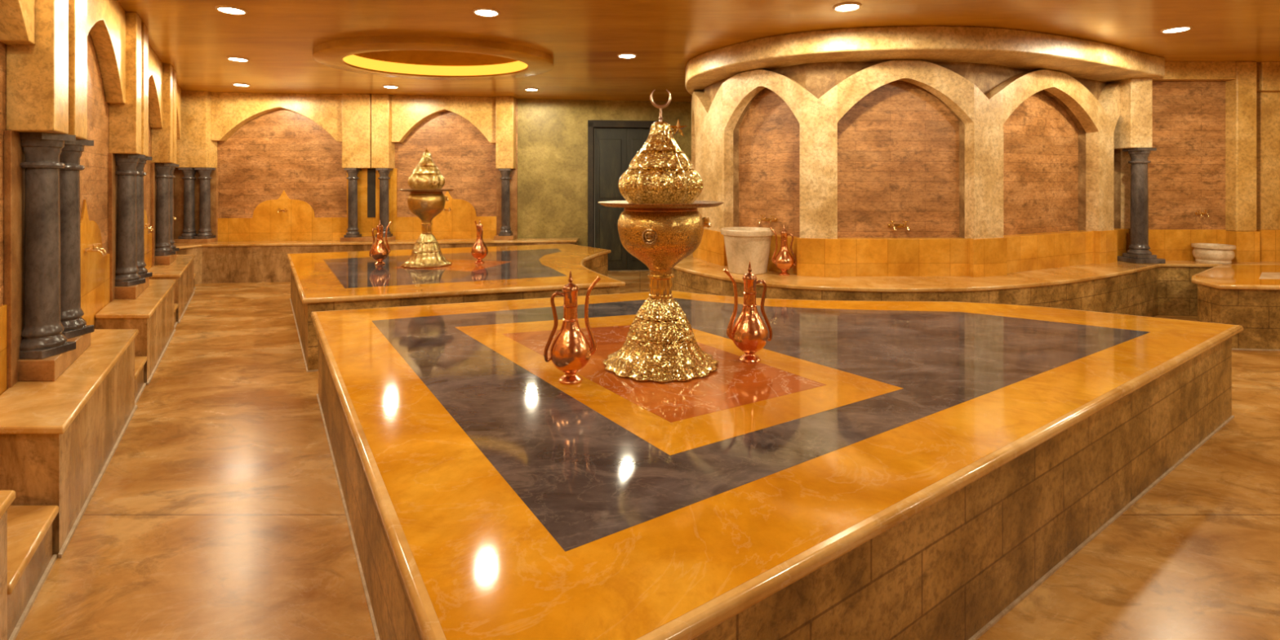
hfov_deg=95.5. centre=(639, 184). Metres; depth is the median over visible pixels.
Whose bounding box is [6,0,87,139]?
pillar
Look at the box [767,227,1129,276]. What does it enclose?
trim
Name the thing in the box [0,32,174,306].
wall
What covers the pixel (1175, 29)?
recessed light
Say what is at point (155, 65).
arch
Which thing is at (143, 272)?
column
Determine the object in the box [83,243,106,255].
faucet
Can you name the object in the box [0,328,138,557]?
stone bench
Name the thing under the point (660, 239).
bowl
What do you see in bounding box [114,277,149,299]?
plinth
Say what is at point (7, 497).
stone bench
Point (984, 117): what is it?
arches
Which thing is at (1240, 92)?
trim
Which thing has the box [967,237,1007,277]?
trim
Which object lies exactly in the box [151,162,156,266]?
trim
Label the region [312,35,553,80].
trim
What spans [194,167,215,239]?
column
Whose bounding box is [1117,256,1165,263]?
plinth
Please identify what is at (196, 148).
pillar
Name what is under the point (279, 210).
faucet
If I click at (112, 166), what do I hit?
trim
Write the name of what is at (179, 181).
trim
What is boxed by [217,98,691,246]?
wall
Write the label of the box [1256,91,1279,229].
trim
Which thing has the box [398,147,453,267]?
brass urn
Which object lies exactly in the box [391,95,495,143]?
trim
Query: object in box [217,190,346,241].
trim
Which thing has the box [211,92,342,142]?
arch
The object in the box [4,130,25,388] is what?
trim
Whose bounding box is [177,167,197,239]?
column
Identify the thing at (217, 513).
floor
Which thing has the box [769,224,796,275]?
copper ewer
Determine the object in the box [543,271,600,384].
copper ewer
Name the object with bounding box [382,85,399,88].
recessed light
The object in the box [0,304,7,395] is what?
trim
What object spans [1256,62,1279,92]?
trim
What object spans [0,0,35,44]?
arch
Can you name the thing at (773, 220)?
faucet
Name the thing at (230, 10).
recessed light
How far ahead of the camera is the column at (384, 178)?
7.79 m
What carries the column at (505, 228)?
on the stone bench at (215, 262)
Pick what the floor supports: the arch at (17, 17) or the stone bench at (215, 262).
the stone bench at (215, 262)
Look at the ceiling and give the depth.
4.49 m
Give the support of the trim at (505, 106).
attached to the wall at (275, 152)
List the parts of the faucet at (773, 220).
spout, wall plate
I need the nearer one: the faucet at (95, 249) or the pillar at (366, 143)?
the faucet at (95, 249)
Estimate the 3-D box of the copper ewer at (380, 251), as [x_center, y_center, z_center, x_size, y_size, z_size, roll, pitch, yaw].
[-2.459,0.544,5.507,0.160,0.424,0.171,0,0,-2]
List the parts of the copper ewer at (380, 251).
handle, spout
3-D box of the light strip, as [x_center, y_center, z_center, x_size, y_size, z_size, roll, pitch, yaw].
[-1.930,-1.200,5.550,1.712,0.100,1.232,0,0,0]
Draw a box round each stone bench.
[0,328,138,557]
[0,489,15,639]
[94,279,176,384]
[147,254,195,323]
[173,237,579,284]
[671,253,1279,316]
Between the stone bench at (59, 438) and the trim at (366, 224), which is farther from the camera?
the trim at (366, 224)
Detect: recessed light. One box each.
[214,5,247,14]
[226,57,249,62]
[231,83,250,86]
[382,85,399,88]
[472,8,499,16]
[524,88,538,91]
[617,53,636,58]
[832,2,862,11]
[1160,26,1192,33]
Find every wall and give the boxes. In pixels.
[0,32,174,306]
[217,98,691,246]
[738,80,1078,237]
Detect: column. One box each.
[19,132,75,359]
[59,138,94,338]
[115,154,145,286]
[136,156,152,278]
[155,163,175,256]
[168,164,179,251]
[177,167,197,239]
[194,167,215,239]
[343,168,361,237]
[375,168,392,237]
[498,168,512,235]
[1122,147,1156,258]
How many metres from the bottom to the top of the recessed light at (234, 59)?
0.010 m
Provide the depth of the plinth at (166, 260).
5.85 m
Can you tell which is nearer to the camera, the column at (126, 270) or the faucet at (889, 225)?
the column at (126, 270)
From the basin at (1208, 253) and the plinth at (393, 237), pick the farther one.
the plinth at (393, 237)
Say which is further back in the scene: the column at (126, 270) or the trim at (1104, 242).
the trim at (1104, 242)
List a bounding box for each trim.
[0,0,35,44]
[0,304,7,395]
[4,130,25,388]
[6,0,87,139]
[80,199,110,328]
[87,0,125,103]
[107,153,117,302]
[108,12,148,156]
[144,209,151,270]
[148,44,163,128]
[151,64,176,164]
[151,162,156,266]
[174,168,217,241]
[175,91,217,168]
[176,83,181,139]
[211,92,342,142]
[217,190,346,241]
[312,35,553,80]
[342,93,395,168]
[346,168,397,239]
[353,50,518,66]
[367,168,375,217]
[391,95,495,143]
[396,191,496,239]
[495,96,516,168]
[496,168,517,238]
[684,26,1164,95]
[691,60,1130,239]
[693,228,727,266]
[703,62,1120,238]
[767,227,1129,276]
[796,237,839,277]
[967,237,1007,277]
[1093,230,1117,264]
[1111,78,1152,149]
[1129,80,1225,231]
[1148,229,1226,260]
[1152,61,1235,80]
[1225,62,1256,231]
[1226,230,1260,262]
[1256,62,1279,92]
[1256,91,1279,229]
[1256,229,1279,261]
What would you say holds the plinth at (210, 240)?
on the stone bench at (215, 262)
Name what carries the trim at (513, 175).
attached to the wall at (275, 152)
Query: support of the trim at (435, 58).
attached to the ceiling
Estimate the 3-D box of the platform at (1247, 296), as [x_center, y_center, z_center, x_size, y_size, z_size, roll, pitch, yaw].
[5.731,1.003,4.905,2.738,0.494,1.150,0,0,0]
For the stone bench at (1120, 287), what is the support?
on the floor
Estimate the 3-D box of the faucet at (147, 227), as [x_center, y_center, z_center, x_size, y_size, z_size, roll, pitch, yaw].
[-4.401,0.388,5.189,0.086,0.064,0.128,0,0,-34]
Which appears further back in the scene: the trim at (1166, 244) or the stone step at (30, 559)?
the trim at (1166, 244)
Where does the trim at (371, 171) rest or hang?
attached to the wall at (275, 152)
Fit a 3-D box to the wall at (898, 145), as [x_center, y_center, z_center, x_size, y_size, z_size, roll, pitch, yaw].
[2.710,0.025,5.760,4.274,2.450,2.251,0,0,17]
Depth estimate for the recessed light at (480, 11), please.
4.03 m
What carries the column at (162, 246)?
on the stone bench at (181, 269)
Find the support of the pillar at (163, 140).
attached to the wall at (94, 178)
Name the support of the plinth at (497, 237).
on the stone bench at (215, 262)
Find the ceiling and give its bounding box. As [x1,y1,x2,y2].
[116,0,1279,102]
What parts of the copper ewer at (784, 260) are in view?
spout, lid, handle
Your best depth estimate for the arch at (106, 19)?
3.75 m
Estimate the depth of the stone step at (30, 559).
1.76 m
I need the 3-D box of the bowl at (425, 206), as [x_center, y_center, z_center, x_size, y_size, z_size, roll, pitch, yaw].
[-1.996,0.222,5.450,0.346,0.281,0.342,0,0,0]
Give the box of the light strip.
[342,54,527,75]
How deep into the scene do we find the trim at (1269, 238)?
5.71 m
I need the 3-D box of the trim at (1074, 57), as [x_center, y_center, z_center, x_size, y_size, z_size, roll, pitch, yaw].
[2.548,-1.110,5.410,4.524,0.180,2.436,0,0,19]
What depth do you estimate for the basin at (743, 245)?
4.87 m
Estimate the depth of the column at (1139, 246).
5.61 m
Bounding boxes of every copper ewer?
[368,219,391,264]
[471,218,488,263]
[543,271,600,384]
[723,261,772,363]
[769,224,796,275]
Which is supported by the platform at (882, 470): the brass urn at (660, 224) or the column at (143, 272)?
the brass urn at (660, 224)
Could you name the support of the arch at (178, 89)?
attached to the wall at (94, 178)
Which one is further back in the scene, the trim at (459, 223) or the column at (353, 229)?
the trim at (459, 223)
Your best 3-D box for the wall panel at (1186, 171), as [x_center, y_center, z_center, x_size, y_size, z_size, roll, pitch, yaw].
[5.390,0.010,5.890,0.880,2.080,0.220,0,0,0]
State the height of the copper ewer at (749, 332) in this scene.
0.424 m
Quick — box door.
[587,120,664,270]
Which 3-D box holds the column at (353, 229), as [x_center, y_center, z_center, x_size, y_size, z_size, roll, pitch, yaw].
[-3.850,0.246,7.795,0.166,0.922,0.166,0,0,0]
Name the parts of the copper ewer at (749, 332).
spout, lid, handle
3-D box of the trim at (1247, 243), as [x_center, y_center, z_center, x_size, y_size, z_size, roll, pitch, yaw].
[5.925,0.705,5.830,0.230,0.490,0.340,0,0,0]
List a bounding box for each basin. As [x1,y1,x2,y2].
[720,226,774,274]
[1191,243,1235,264]
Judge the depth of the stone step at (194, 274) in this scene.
6.88 m
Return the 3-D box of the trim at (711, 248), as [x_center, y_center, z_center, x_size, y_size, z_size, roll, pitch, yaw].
[0.692,0.701,5.759,0.093,0.512,0.761,0,0,-17]
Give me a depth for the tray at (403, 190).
5.25 m
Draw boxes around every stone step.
[7,505,58,639]
[134,355,146,404]
[173,303,178,328]
[193,273,196,291]
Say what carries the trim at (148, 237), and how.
attached to the wall at (94, 178)
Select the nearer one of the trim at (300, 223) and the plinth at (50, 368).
the plinth at (50, 368)
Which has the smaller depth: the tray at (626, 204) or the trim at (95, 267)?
the tray at (626, 204)
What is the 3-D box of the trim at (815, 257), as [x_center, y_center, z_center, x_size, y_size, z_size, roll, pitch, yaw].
[1.472,0.701,4.799,0.340,0.512,0.092,0,0,20]
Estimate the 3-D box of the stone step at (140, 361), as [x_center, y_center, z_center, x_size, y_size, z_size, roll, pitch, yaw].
[-3.114,1.160,3.445,0.273,0.180,0.615,0,0,-34]
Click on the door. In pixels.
(617, 143)
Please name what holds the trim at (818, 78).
attached to the wall at (898, 145)
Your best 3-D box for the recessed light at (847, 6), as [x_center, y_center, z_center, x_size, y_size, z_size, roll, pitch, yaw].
[1.400,-1.195,3.930,0.184,0.010,0.184,0,0,0]
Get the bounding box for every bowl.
[407,193,448,222]
[617,210,711,275]
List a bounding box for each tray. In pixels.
[398,189,453,191]
[598,200,724,208]
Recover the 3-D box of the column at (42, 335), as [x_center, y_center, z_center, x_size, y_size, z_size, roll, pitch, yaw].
[-2.549,0.255,2.480,0.152,0.939,0.152,0,0,0]
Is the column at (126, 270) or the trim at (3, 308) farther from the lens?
the column at (126, 270)
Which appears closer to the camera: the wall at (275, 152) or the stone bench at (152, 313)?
the stone bench at (152, 313)
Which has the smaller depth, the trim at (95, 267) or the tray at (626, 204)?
the tray at (626, 204)
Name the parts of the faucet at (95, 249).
tap handle, spout, spout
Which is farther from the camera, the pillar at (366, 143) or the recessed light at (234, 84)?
the pillar at (366, 143)
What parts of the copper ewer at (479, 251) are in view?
handle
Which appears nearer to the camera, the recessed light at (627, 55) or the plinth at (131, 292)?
the plinth at (131, 292)
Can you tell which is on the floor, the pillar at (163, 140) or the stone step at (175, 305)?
the stone step at (175, 305)
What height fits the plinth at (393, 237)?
0.050 m
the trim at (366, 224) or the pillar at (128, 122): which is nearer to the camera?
the pillar at (128, 122)
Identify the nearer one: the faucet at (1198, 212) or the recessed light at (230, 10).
the recessed light at (230, 10)
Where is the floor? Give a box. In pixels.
[14,269,1279,639]
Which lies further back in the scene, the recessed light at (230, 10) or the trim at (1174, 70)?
the trim at (1174, 70)
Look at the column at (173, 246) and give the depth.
6.24 m
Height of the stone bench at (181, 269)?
0.439 m
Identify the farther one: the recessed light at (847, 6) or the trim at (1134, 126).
the trim at (1134, 126)
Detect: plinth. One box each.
[17,333,90,381]
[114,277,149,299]
[155,251,176,264]
[173,237,217,243]
[340,235,395,241]
[493,235,515,239]
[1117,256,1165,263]
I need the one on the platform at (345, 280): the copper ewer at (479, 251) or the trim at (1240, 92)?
the copper ewer at (479, 251)
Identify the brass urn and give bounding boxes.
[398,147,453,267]
[598,89,724,382]
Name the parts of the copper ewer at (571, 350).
handle, lid, spout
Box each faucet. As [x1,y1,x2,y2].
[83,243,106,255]
[144,223,153,231]
[277,208,288,212]
[758,214,777,224]
[887,221,909,231]
[1195,210,1208,217]
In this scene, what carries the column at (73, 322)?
on the stone bench at (59, 438)
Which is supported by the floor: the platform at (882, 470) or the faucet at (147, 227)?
the platform at (882, 470)
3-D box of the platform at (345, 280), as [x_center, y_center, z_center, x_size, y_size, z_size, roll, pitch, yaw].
[-1.723,1.003,5.516,3.425,0.494,3.010,0,0,-20]
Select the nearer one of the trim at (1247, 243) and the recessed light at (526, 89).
the trim at (1247, 243)
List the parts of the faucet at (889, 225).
spout, wall plate, spout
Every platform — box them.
[286,244,625,372]
[311,290,1243,639]
[1191,264,1279,351]

